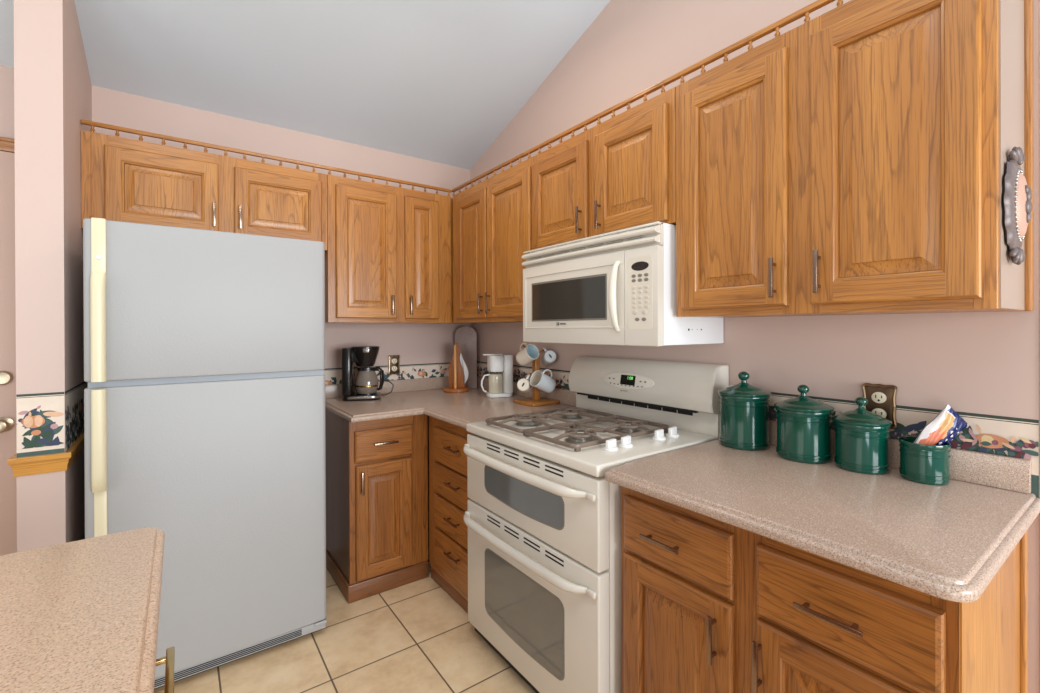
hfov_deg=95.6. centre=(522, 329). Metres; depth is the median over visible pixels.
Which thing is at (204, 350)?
refrigerator
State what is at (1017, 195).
wall plaque
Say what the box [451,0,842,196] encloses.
rail
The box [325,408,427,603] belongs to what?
base cabinet
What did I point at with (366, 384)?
coffee maker
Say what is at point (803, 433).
jar
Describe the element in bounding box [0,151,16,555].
door
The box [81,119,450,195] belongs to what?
rail
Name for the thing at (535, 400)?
mug tree
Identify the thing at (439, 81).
ceiling
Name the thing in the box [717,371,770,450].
canister
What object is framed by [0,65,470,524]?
wall
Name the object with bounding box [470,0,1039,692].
wall
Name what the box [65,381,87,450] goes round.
trim
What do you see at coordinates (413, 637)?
floor
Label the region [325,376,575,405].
backsplash
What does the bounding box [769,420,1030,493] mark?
backsplash
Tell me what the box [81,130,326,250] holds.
upper cabinet
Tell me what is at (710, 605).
base cabinet
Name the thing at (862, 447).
jar
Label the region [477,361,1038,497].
wallpaper border
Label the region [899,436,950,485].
canister
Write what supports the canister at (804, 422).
on the countertop at (948, 542)
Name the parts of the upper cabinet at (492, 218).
panel, door, handle, handle, panel, door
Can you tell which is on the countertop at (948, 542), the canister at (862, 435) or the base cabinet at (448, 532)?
the canister at (862, 435)
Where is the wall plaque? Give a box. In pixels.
[1002,146,1032,264]
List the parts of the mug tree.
post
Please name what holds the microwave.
attached to the upper cabinet at (619, 173)
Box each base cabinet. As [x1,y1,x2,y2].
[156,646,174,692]
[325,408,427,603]
[429,416,471,612]
[621,486,1027,692]
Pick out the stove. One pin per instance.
(542, 518)
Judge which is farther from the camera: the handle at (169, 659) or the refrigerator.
the refrigerator
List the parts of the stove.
kick plate, burner, handle, handle, oven door, oven door, burner, burner, burner, knob, knob, burner, control panel, knob, knob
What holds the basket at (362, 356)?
on the coffee maker at (366, 384)
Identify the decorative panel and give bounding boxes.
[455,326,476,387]
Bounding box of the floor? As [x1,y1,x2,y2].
[154,525,535,692]
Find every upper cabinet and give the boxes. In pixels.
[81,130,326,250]
[325,175,472,323]
[453,157,532,322]
[532,87,675,249]
[676,0,1033,317]
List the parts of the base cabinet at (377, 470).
handle, board, drawer, door, panel, handle, frame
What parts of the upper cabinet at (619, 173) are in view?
panel, door, handle, handle, panel, door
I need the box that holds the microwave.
[522,221,723,345]
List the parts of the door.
knob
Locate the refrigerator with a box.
[83,217,326,688]
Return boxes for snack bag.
[914,404,966,445]
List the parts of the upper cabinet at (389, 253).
door, panel, handle, handle, door, panel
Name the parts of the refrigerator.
handle, handle, freezer door, fridge door, door gap trim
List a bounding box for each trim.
[0,137,14,152]
[7,433,83,476]
[16,392,64,456]
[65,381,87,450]
[324,362,449,384]
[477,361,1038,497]
[1039,0,1039,239]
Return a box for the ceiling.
[0,0,609,169]
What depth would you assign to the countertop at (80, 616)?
0.67 m
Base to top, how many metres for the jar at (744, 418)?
0.176 m
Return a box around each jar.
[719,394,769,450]
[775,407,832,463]
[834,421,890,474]
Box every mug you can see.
[516,342,538,364]
[517,374,531,392]
[530,369,555,392]
[541,347,555,364]
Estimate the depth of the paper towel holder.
3.07 m
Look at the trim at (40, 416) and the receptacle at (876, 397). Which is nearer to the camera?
the receptacle at (876, 397)
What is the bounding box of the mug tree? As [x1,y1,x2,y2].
[513,345,559,406]
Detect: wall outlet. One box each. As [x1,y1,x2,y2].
[388,355,399,374]
[862,383,896,428]
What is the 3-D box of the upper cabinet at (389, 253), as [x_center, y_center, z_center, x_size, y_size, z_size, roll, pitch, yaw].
[-0.685,-0.430,2.888,1.035,0.776,0.362,0,0,-36]
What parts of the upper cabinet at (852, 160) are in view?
panel, door, handle, handle, panel, door, panel, scribe moulding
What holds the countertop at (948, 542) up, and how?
on the base cabinet at (710, 605)
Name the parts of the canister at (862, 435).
knob, lid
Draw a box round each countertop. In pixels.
[0,527,164,692]
[325,376,575,428]
[605,420,1039,602]
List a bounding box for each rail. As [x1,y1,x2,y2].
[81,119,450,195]
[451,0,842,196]
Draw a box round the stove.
[463,356,728,692]
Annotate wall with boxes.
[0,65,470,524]
[14,0,91,551]
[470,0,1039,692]
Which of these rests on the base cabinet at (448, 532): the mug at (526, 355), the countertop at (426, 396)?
the countertop at (426, 396)
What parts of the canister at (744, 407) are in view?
lid, knob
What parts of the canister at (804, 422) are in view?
knob, lid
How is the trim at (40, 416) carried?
attached to the wall at (53, 86)
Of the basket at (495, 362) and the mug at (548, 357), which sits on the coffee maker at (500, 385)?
the basket at (495, 362)
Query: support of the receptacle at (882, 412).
attached to the wall outlet at (881, 398)
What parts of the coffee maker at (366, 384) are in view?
trim, handle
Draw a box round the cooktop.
[466,411,717,476]
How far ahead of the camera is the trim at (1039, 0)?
1.13 m
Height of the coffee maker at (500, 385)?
0.255 m
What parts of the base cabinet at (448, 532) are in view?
board, drawer, drawer, drawer, handle, handle, handle, handle, drawer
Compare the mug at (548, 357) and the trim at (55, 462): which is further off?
the mug at (548, 357)
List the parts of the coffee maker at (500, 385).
handle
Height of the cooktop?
0.036 m
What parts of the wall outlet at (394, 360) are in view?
plate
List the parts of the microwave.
door, handle, control panel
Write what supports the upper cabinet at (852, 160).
attached to the wall at (988, 363)
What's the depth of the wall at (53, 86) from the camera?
1.61 m
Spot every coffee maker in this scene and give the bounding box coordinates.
[341,346,393,400]
[481,354,512,397]
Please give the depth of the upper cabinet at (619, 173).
1.82 m
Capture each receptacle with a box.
[871,392,886,402]
[872,408,886,417]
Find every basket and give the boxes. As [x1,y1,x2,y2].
[351,346,379,366]
[482,354,503,371]
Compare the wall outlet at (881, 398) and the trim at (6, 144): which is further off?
the trim at (6, 144)
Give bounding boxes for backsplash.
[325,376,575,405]
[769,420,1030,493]
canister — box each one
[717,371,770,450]
[774,385,833,463]
[832,397,891,474]
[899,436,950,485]
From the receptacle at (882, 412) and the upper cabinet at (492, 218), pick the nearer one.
the receptacle at (882, 412)
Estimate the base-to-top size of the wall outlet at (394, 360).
0.125 m
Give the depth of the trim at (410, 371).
3.07 m
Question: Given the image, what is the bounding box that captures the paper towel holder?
[443,342,468,392]
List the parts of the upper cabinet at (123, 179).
door, panel, handle, handle, door, panel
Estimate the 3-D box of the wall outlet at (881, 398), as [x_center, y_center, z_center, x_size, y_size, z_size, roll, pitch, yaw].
[1.048,0.223,1.387,0.011,0.128,0.087,0,0,-36]
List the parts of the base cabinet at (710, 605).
handle, panel, drawer, door, handle, handle, panel, handle, door, drawer, panel, scribe moulding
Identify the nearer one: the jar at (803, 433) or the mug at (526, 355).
the jar at (803, 433)
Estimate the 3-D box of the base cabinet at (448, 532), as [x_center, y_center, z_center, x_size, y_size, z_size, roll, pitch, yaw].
[-0.111,0.866,2.437,0.655,0.868,0.539,0,0,-36]
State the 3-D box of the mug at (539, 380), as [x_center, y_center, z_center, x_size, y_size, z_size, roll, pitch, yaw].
[0.107,0.271,2.483,0.139,0.130,0.091,0,0,-35]
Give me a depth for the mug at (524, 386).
2.48 m
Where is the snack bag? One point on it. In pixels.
(947, 424)
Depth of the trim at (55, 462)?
1.60 m

